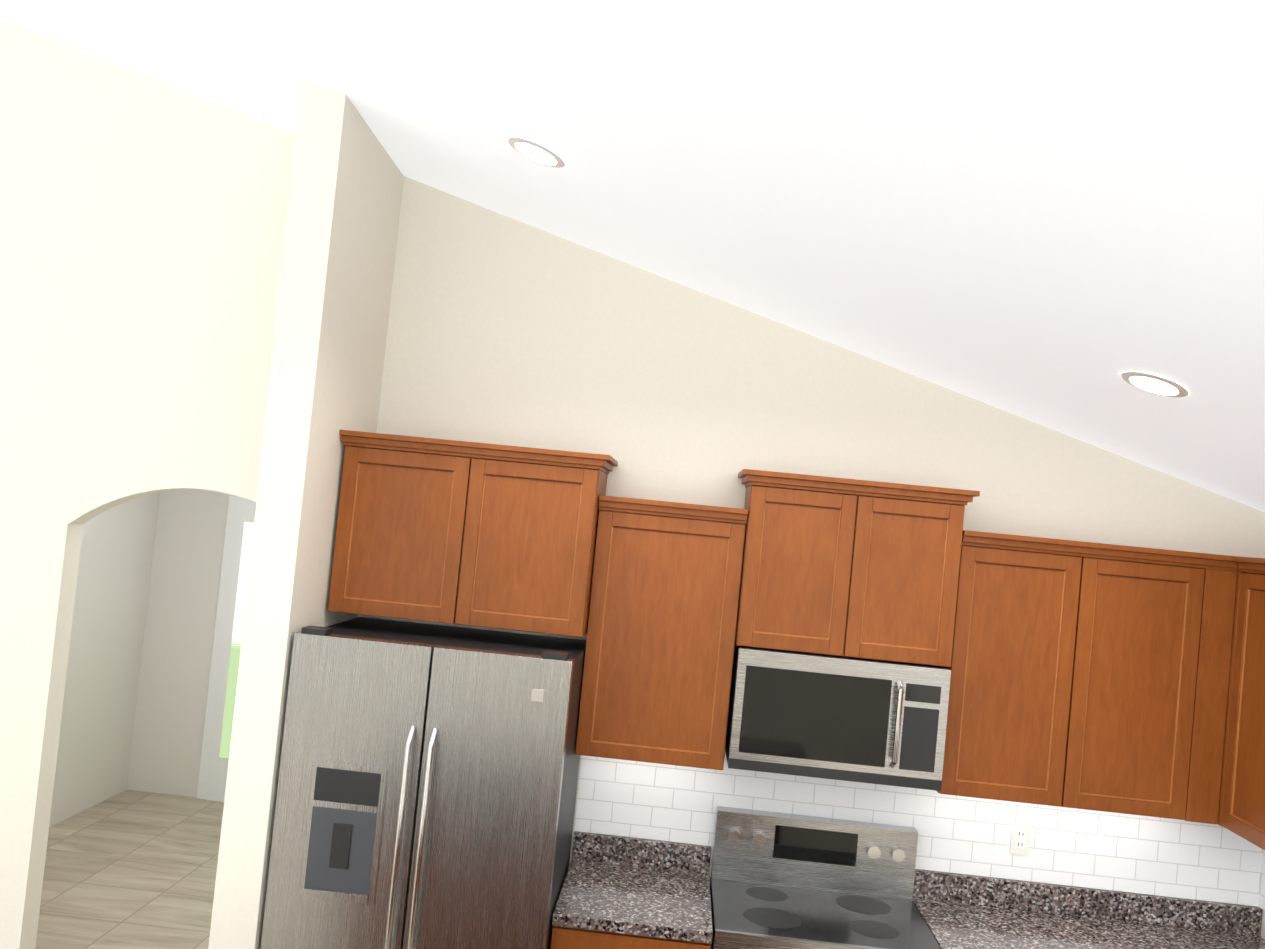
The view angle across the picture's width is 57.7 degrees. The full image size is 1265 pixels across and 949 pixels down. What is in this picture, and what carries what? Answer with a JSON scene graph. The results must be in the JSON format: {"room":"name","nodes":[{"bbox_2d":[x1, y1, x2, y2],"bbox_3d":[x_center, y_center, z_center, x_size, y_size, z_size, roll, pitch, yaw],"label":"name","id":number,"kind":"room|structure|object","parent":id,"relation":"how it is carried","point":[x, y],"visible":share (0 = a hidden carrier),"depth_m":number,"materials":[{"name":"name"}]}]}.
{"room":"kitchen","nodes":[
{"label":"kitchen","id":0,"kind":"room"},
{"bbox_2d":[49,492,159,826],"bbox_3d":[-3.516,0.756,6.438,0.120,2.750,3.450,5,-2,3],"label":"wall","id":1,"kind":"structure","parent":0,"point":[104,663],"depth_m":7.50,"materials":[{"name":"paint"}]},
{"bbox_2d":[35,790,223,948],"bbox_3d":[-1.752,2.236,2.539,8.450,0.120,11.780,5,-2,3],"label":"floor","id":2,"kind":"structure","parent":0,"point":[129,869],"depth_m":6.33,"materials":[{"name":"tile"}]},
{"bbox_2d":[260,617,585,948],"bbox_3d":[-0.712,1.434,4.010,0.908,1.776,0.809,5,-2,3],"label":"fridge","id":3,"kind":"object","parent":2,"relation":"on","point":[427,787],"visible":1,"depth_m":3.68,"materials":[{"name":"metal"}]},
{"bbox_2d":[550,865,711,948],"bbox_3d":[-0.030,1.954,4.065,0.526,0.878,0.631,5,-2,3],"label":"base cabinet","id":4,"kind":"object","parent":2,"relation":"on","point":[564,935],"depth_m":3.77,"materials":[{"name":"brown wood"}]},
{"bbox_2d":[552,859,712,938],"bbox_3d":[0.014,1.499,4.075,0.526,0.036,0.635,5,-2,3],"label":"countertop","id":5,"kind":"structure","parent":4,"relation":"on","point":[593,894],"depth_m":4.00,"materials":[{"name":"grey stone"}]},
{"bbox_2d":[710,806,940,948],"bbox_3d":[0.623,1.868,3.998,0.748,1.170,0.695,5,-2,3],"label":"range","id":6,"kind":"object","parent":2,"relation":"on","point":[784,881],"visible":1,"depth_m":4.27,"materials":[{"name":"metal"}]},
{"bbox_2d":[127,489,255,801],"bbox_3d":[-2.180,0.940,8.020,2.416,2.750,0.155,5,-2,3],"label":"wall","id":7,"kind":"structure","parent":0,"point":[184,669],"depth_m":7.95,"materials":[{"name":"paint"}]},
{"bbox_2d":[219,522,253,757],"bbox_3d":[-2.371,0.894,7.958,0.875,2.200,0.020,5,-2,3],"label":"window","id":8,"kind":"structure","parent":7,"relation":"in","point":[236,640],"depth_m":7.96,"materials":[{"name":"white glass"}]},
{"bbox_2d":[208,77,403,948],"bbox_3d":[-1.098,-0.170,4.120,0.149,4.900,0.790,5,-2,3],"label":"wall","id":9,"kind":"structure","parent":0,"point":[330,336],"depth_m":3.74,"materials":[{"name":"paint"}]},
{"bbox_2d":[0,18,1264,948],"bbox_3d":[-1.495,-0.192,4.594,8.000,4.900,0.120,5,-2,3],"label":"wall","id":10,"kind":"structure","parent":0,"point":[141,234],"depth_m":4.53,"materials":[{"name":"paint"}]},
{"bbox_2d":[328,430,617,636],"bbox_3d":[-0.585,0.215,4.236,0.980,0.642,0.475,5,-2,3],"label":"upper cabinet","id":11,"kind":"object","parent":10,"relation":"attached to","point":[497,536],"visible":1,"depth_m":4.04,"materials":[{"name":"brown wood"}]},
{"bbox_2d":[575,495,747,769],"bbox_3d":[0.109,0.569,4.246,0.532,0.932,0.365,5,-2,3],"label":"upper cabinet","id":12,"kind":"object","parent":10,"relation":"attached to","point":[661,636],"visible":1,"depth_m":4.11,"materials":[{"name":"brown wood"}]},
{"bbox_2d":[735,469,979,666],"bbox_3d":[0.779,0.337,4.209,0.826,0.624,0.395,5,-2,3],"label":"upper cabinet","id":13,"kind":"object","parent":10,"relation":"attached to","point":[855,568],"visible":1,"depth_m":4.05,"materials":[{"name":"brown wood"}]},
{"bbox_2d":[725,643,950,790],"bbox_3d":[0.727,0.857,4.161,0.736,0.416,0.437,5,-2,3],"label":"microwave","id":14,"kind":"object","parent":13,"relation":"attached to","point":[863,720],"visible":0.98,"depth_m":3.99,"materials":[{"name":"metal"}]},
{"bbox_2d":[571,831,1261,934],"bbox_3d":[1.053,1.540,4.334,2.575,0.100,0.022,5,-2,3],"label":"backsplash","id":15,"kind":"structure","parent":10,"relation":"attached to","point":[959,888],"depth_m":4.30,"materials":[{"name":"grey stone"}]},
{"bbox_2d":[574,752,1261,905],"bbox_3d":[1.051,1.404,4.352,2.550,0.600,0.008,5,-2,3],"label":"tile backsplash","id":16,"kind":"structure","parent":10,"relation":"attached to","point":[1150,855],"depth_m":4.34,"materials":[{"name":"white tile"}]},
{"bbox_2d":[1010,822,1030,854],"bbox_3d":[1.461,1.372,4.326,0.070,0.115,0.008,5,-2,3],"label":"outlet","id":17,"kind":"object","parent":16,"relation":"attached to","point":[1020,839],"visible":1,"depth_m":4.32,"materials":[{"name":"plastic"}]},
{"bbox_2d":[936,530,1238,823],"bbox_3d":[1.615,0.712,4.172,0.977,0.932,0.365,5,-2,3],"label":"upper cabinet","id":18,"kind":"object","parent":10,"relation":"attached to","point":[1090,676],"visible":0.94,"depth_m":4.03,"materials":[{"name":"brown wood"}]},
{"bbox_2d":[0,0,1264,511],"bbox_3d":[-1.501,-1.314,0.771,8.450,2.152,8.000,5,-2,3],"label":"ceiling","id":19,"kind":"structure","parent":0,"point":[1048,212],"depth_m":2.89,"materials":[{"name":"paint"}]},
{"bbox_2d":[508,137,564,167],"bbox_3d":[-0.297,-0.994,3.551,0.182,0.054,0.190,5,-2,3],"label":"recessed light","id":20,"kind":"object","parent":19,"relation":"in","point":[536,152],"visible":1,"depth_m":3.54,"materials":[{"name":"white plastic"}]},
{"bbox_2d":[1121,372,1187,396],"bbox_3d":[1.532,-0.264,3.373,0.182,0.054,0.190,5,-2,3],"label":"recessed light","id":21,"kind":"object","parent":19,"relation":"in","point":[1154,384],"visible":1,"depth_m":3.36,"materials":[{"name":"white plastic"}]},
{"bbox_2d":[912,895,1264,948],"bbox_3d":[1.674,1.657,3.994,1.285,0.036,0.635,5,-2,3],"label":"countertop","id":22,"kind":"structure","parent":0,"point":[953,925],"depth_m":4.12,"materials":[{"name":"grey stone"}]},
{"bbox_2d":[1260,909,1264,938],"bbox_3d":[2.384,0.047,0.592,0.150,4.900,7.800,5,-2,3],"label":"wall","id":23,"kind":"structure","parent":0,"point":[1262,935],"depth_m":4.25,"materials":[{"name":"paint"}]},
{"bbox_2d":[1218,556,1264,849],"bbox_3d":[2.227,0.757,3.738,0.329,0.932,0.549,5,-2,3],"label":"upper cabinet","id":24,"kind":"object","parent":23,"relation":"attached to","point":[1242,806],"visible":0.92,"depth_m":3.84,"materials":[{"name":"brown wood"}]},
{"bbox_2d":[1254,849,1264,910],"bbox_3d":[2.296,1.369,2.984,0.008,0.384,2.630,5,-2,3],"label":"tile backsplash","id":25,"kind":"structure","parent":23,"relation":"attached to","point":[1261,855],"depth_m":4.28,"materials":[{"name":"white tile"}]}
]}

